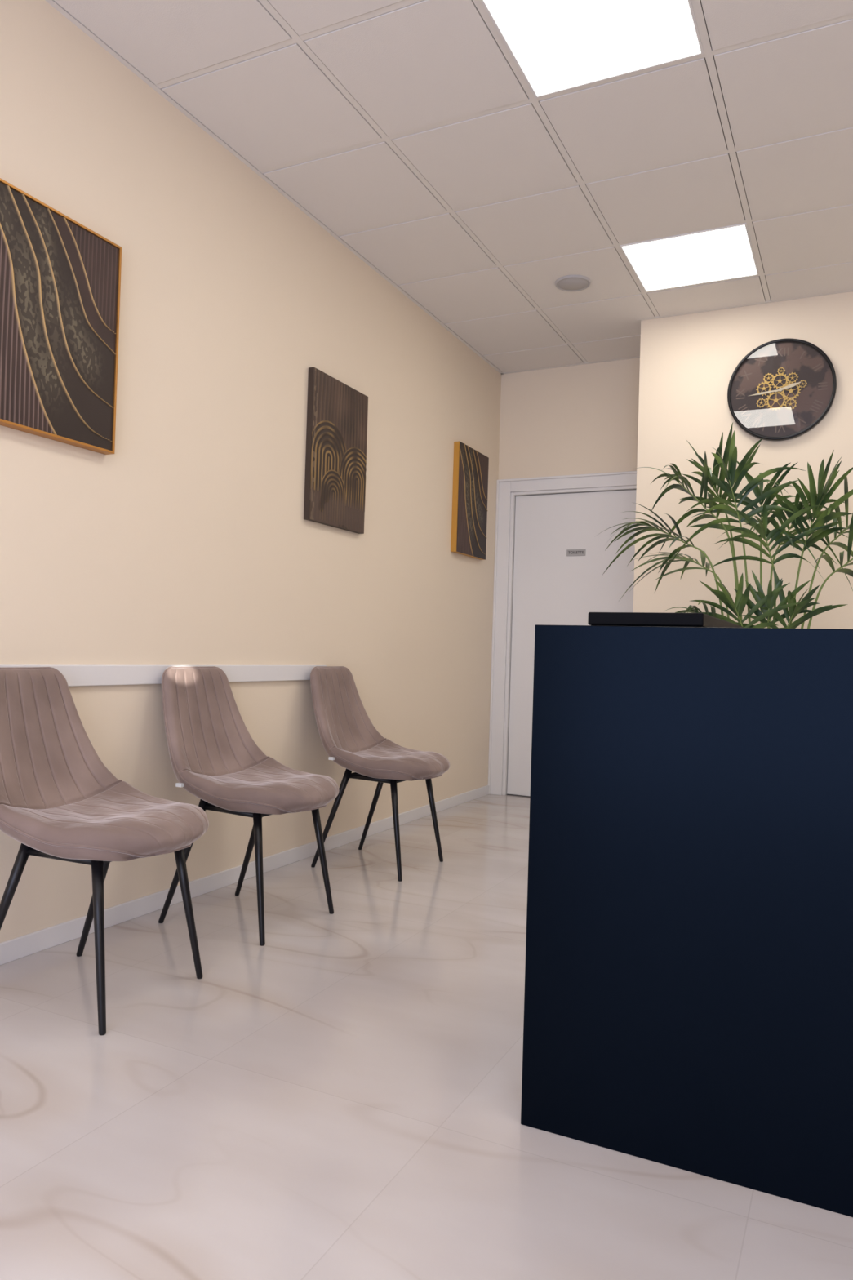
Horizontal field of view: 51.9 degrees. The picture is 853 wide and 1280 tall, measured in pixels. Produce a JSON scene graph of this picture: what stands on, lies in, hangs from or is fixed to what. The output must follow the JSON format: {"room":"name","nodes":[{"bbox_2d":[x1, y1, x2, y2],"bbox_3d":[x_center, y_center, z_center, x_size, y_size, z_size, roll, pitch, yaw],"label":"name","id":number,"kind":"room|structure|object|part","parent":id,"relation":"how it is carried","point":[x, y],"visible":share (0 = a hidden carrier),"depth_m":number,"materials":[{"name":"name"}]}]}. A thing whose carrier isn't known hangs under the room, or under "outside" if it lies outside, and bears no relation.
{"room":"lobby","nodes":[
{"label":"lobby","id":0,"kind":"room"},
{"bbox_2d":[0,0,501,942],"bbox_3d":[-1.362,-0.538,2.545,0.120,3.018,8.380,1,-1,26],"label":"wall","id":1,"kind":"structure","parent":0,"point":[191,542],"depth_m":3.49,"materials":[{"name":"beige paint"}]},
{"bbox_2d":[0,177,121,454],"bbox_3d":[-1.170,-0.983,2.729,0.041,0.700,0.516,1,-1,26],"label":"painting","id":2,"kind":"object","parent":1,"relation":"attached to","point":[60,278],"visible":1,"depth_m":2.73,"materials":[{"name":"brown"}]},
{"bbox_2d":[0,664,326,686],"bbox_3d":[-1.800,0.077,1.528,0.018,0.069,5.960,1,-1,26],"label":"chair rail","id":3,"kind":"object","parent":1,"relation":"attached to","point":[74,675],"visible":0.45,"depth_m":3.12,"materials":[{"name":"white paint"}]},
{"bbox_2d":[0,785,488,964],"bbox_3d":[-1.355,0.939,2.482,0.012,0.064,8.110,1,-1,26],"label":"baseboard","id":4,"kind":"structure","parent":1,"relation":"attached to","point":[34,942],"depth_m":3.43,"materials":[{"name":"white paint"}]},
{"bbox_2d":[303,366,368,533],"bbox_3d":[-0.431,-0.898,4.250,0.030,0.700,0.500,1,-1,26],"label":"painting","id":5,"kind":"object","parent":1,"relation":"attached to","point":[336,431],"visible":1,"depth_m":4.20,"materials":[{"name":"brown wood"}]},
{"bbox_2d":[450,441,488,559],"bbox_3d":[0.288,-0.892,5.696,0.045,0.690,0.480,1,-1,26],"label":"painting","id":6,"kind":"object","parent":1,"relation":"attached to","point":[470,466],"visible":1,"depth_m":5.63,"materials":[{"name":"brown wood"}]},
{"bbox_2d":[0,794,852,1279],"bbox_3d":[0.708,1.070,1.482,4.840,0.100,8.380,1,-1,26],"label":"floor","id":7,"kind":"structure","parent":0,"point":[338,1096],"depth_m":1.83,"materials":[{"name":"beige stone"}]},
{"bbox_2d":[0,666,208,1035],"bbox_3d":[-0.931,0.535,2.460,0.625,0.898,0.530,1,-1,20],"label":"upholstered chair","id":8,"kind":"object","parent":7,"relation":"on","point":[59,799],"visible":1,"depth_m":2.46,"materials":[{"name":"beige fabric"}]},
{"bbox_3d":[-1.136,0.748,2.328,0.181,0.455,0.030,2,-1,6],"label":"leg","id":9,"kind":"part","parent":8,"relation":"part of","materials":[{"name":"black metal"}]},
{"bbox_3d":[-0.896,0.569,2.450,0.242,0.030,0.372,1,-1,20],"label":"under frame","id":10,"kind":"part","parent":8,"relation":"part of","materials":[{"name":"black metal"}]},
{"bbox_3d":[-1.006,0.757,2.686,0.181,0.455,0.029,1,-1,30],"label":"leg","id":11,"kind":"part","parent":8,"relation":"part of","materials":[{"name":"black metal"}]},
{"bbox_3d":[-0.832,0.764,2.224,0.029,0.438,0.107,2,-1,-37],"label":"leg","id":12,"kind":"part","parent":8,"relation":"part of","materials":[{"name":"black metal"}]},
{"bbox_3d":[-0.924,0.328,2.466,0.625,0.475,0.516,1,-1,20],"label":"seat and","id":13,"kind":"part","parent":8,"relation":"part of","materials":[{"name":"beige fabric"}]},
{"bbox_3d":[-0.703,0.773,2.568,0.106,0.438,0.030,2,-1,-6],"label":"leg","id":14,"kind":"part","parent":8,"relation":"part of","materials":[{"name":"black metal"}]},
{"bbox_2d":[158,666,338,946],"bbox_3d":[-0.629,0.554,3.164,0.625,0.898,0.530,1,-1,27],"label":"upholstered chair","id":15,"kind":"object","parent":7,"relation":"on","point":[214,756],"visible":1,"depth_m":3.16,"materials":[{"name":"beige fabric"}]},
{"bbox_3d":[-0.848,0.767,3.056,0.181,0.455,0.030,2,-1,13],"label":"leg","id":16,"kind":"part","parent":15,"relation":"part of","materials":[{"name":"black metal"}]},
{"bbox_3d":[-0.595,0.588,3.149,0.242,0.030,0.372,1,-1,27],"label":"under frame","id":17,"kind":"part","parent":15,"relation":"part of","materials":[{"name":"black metal"}]},
{"bbox_3d":[-0.676,0.777,3.396,0.181,0.455,0.029,1,-1,37],"label":"leg","id":18,"kind":"part","parent":15,"relation":"part of","materials":[{"name":"black metal"}]},
{"bbox_3d":[-0.621,0.347,3.170,0.625,0.475,0.516,1,-1,27],"label":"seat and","id":19,"kind":"part","parent":15,"relation":"part of","materials":[{"name":"beige fabric"}]},
{"bbox_3d":[-0.558,0.783,2.916,0.029,0.438,0.107,2,-1,-31],"label":"leg","id":20,"kind":"part","parent":15,"relation":"part of","materials":[{"name":"black metal"}]},
{"bbox_3d":[-0.389,0.793,3.243,0.106,0.438,0.030,2,-1,1],"label":"leg","id":21,"kind":"part","parent":15,"relation":"part of","materials":[{"name":"black metal"}]},
{"bbox_2d":[310,666,449,881],"bbox_3d":[-0.206,0.579,4.020,0.625,0.898,0.530,1,-1,26],"label":"upholstered chair","id":22,"kind":"object","parent":7,"relation":"on","point":[349,739],"visible":1,"depth_m":3.99,"materials":[{"name":"beige fabric"}]},
{"bbox_3d":[-0.423,0.792,3.909,0.181,0.455,0.030,2,-1,12],"label":"leg","id":23,"kind":"part","parent":22,"relation":"part of","materials":[{"name":"black metal"}]},
{"bbox_3d":[-0.257,0.802,4.251,0.181,0.455,0.029,1,-1,36],"label":"leg","id":24,"kind":"part","parent":22,"relation":"part of","materials":[{"name":"black metal"}]},
{"bbox_3d":[-0.172,0.613,4.006,0.242,0.030,0.372,1,-1,26],"label":"under frame","id":25,"kind":"part","parent":22,"relation":"part of","materials":[{"name":"black metal"}]},
{"bbox_3d":[-0.199,0.372,4.026,0.625,0.475,0.516,1,-1,26],"label":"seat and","id":26,"kind":"part","parent":22,"relation":"part of","materials":[{"name":"beige fabric"}]},
{"bbox_3d":[-0.132,0.808,3.773,0.029,0.438,0.107,2,-1,-31],"label":"leg","id":27,"kind":"part","parent":22,"relation":"part of","materials":[{"name":"black metal"}]},
{"bbox_3d":[0.032,0.818,4.103,0.106,0.438,0.030,2,-1,0],"label":"leg","id":28,"kind":"part","parent":22,"relation":"part of","materials":[{"name":"black metal"}]},
{"bbox_2d":[520,612,852,1217],"bbox_3d":[1.403,0.508,1.651,2.300,1.072,0.724,1,-1,26],"label":"reception desk","id":29,"kind":"object","parent":7,"relation":"on","point":[688,997],"visible":1,"depth_m":1.68,"materials":[{"name":"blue laminate"}]},
{"bbox_2d":[587,612,742,627],"bbox_3d":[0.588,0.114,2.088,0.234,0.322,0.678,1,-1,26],"label":"countertop","id":30,"kind":"structure","parent":29,"relation":"on","point":[602,619],"depth_m":1.79,"materials":[{"name":"black laminate"}]},
{"bbox_2d":[594,422,852,628],"bbox_3d":[1.534,0.026,4.098,1.481,2.112,0.873,1,-1,22],"label":"potted palm","id":31,"kind":"object","parent":7,"relation":"on","point":[795,511],"visible":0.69,"depth_m":4.00,"materials":[{"name":"green plant"}]},
{"bbox_2d":[44,0,852,374],"bbox_3d":[0.801,-1.966,1.526,4.840,0.061,8.380,1,-1,26],"label":"ceiling","id":32,"kind":"structure","parent":0,"point":[411,132],"depth_m":3.40,"materials":[{"name":"white tile"}]},
{"bbox_2d":[555,275,591,291],"bbox_3d":[0.775,-1.887,4.637,0.188,0.012,0.188,1,-1,26],"label":"ceiling speaker","id":33,"kind":"object","parent":32,"relation":"in","point":[569,282],"depth_m":4.62},
{"bbox_2d":[484,0,701,96],"bbox_3d":[0.520,-1.931,2.728,0.560,0.006,0.560,1,-1,26],"label":"ceiling light","id":34,"kind":"object","parent":32,"relation":"in","point":[557,45],"visible":1,"depth_m":2.79,"materials":[{"name":"white plastic"}]},
{"bbox_2d":[622,225,757,291],"bbox_3d":[1.313,-1.883,4.343,0.560,0.006,0.560,1,-1,26],"label":"ceiling light","id":35,"kind":"object","parent":32,"relation":"in","point":[724,253],"visible":1,"depth_m":4.32,"materials":[{"name":"white plastic"}]},
{"bbox_2d":[497,357,639,479],"bbox_3d":[1.036,-0.416,5.967,1.170,3.018,0.120,1,-1,26],"label":"wall","id":36,"kind":"structure","parent":0,"point":[579,419],"depth_m":5.96,"materials":[{"name":"beige paint"}]},
{"bbox_2d":[488,471,636,795],"bbox_3d":[0.975,-0.011,5.925,1.115,2.205,0.089,1,-1,26],"label":"door frame","id":37,"kind":"structure","parent":36,"relation":"in","point":[507,490],"depth_m":6.12,"materials":[{"name":"white wood"}]},
{"bbox_2d":[506,489,636,795],"bbox_3d":[0.991,0.043,5.954,0.868,2.083,0.038,1,-1,26],"label":"door leaf","id":38,"kind":"structure","parent":36,"relation":"in","point":[551,587],"depth_m":6.00,"materials":[{"name":"white wood"}]},
{"bbox_2d":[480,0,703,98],"bbox_3d":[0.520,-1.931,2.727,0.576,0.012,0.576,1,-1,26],"label":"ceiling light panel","id":39,"kind":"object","parent":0,"point":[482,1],"depth_m":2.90,"materials":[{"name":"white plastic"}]},
{"bbox_2d":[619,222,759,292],"bbox_3d":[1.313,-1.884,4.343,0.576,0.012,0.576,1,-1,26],"label":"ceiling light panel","id":40,"kind":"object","parent":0,"point":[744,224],"depth_m":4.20,"materials":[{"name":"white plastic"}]},
{"bbox_2d":[632,291,852,629],"bbox_3d":[2.938,-0.376,4.680,3.480,3.018,0.751,1,-1,26],"label":"wall","id":41,"kind":"structure","parent":0,"point":[688,362],"depth_m":4.91,"materials":[{"name":"beige paint"}]},
{"bbox_2d":[727,337,836,440],"bbox_3d":[1.927,-1.360,4.766,0.550,0.550,0.038,1,-1,26],"label":"wall clock","id":42,"kind":"object","parent":41,"relation":"attached to","point":[781,389],"visible":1,"depth_m":4.77,"materials":[{"name":"black metal"}]},
{"bbox_3d":[1.012,-0.007,6.000,1.115,2.200,0.060,1,-1,26],"label":"door","id":43,"kind":"structure","parent":0,"visible":0},
{"bbox_2d":[566,549,586,555],"bbox_3d":[1.013,-0.592,5.937,0.132,0.044,0.005,1,-1,26],"label":"sign","id":44,"kind":"object","parent":43,"relation":"attached to","point":[569,552],"visible":1,"depth_m":5.94,"materials":[{"name":"grey metal"}]}
]}

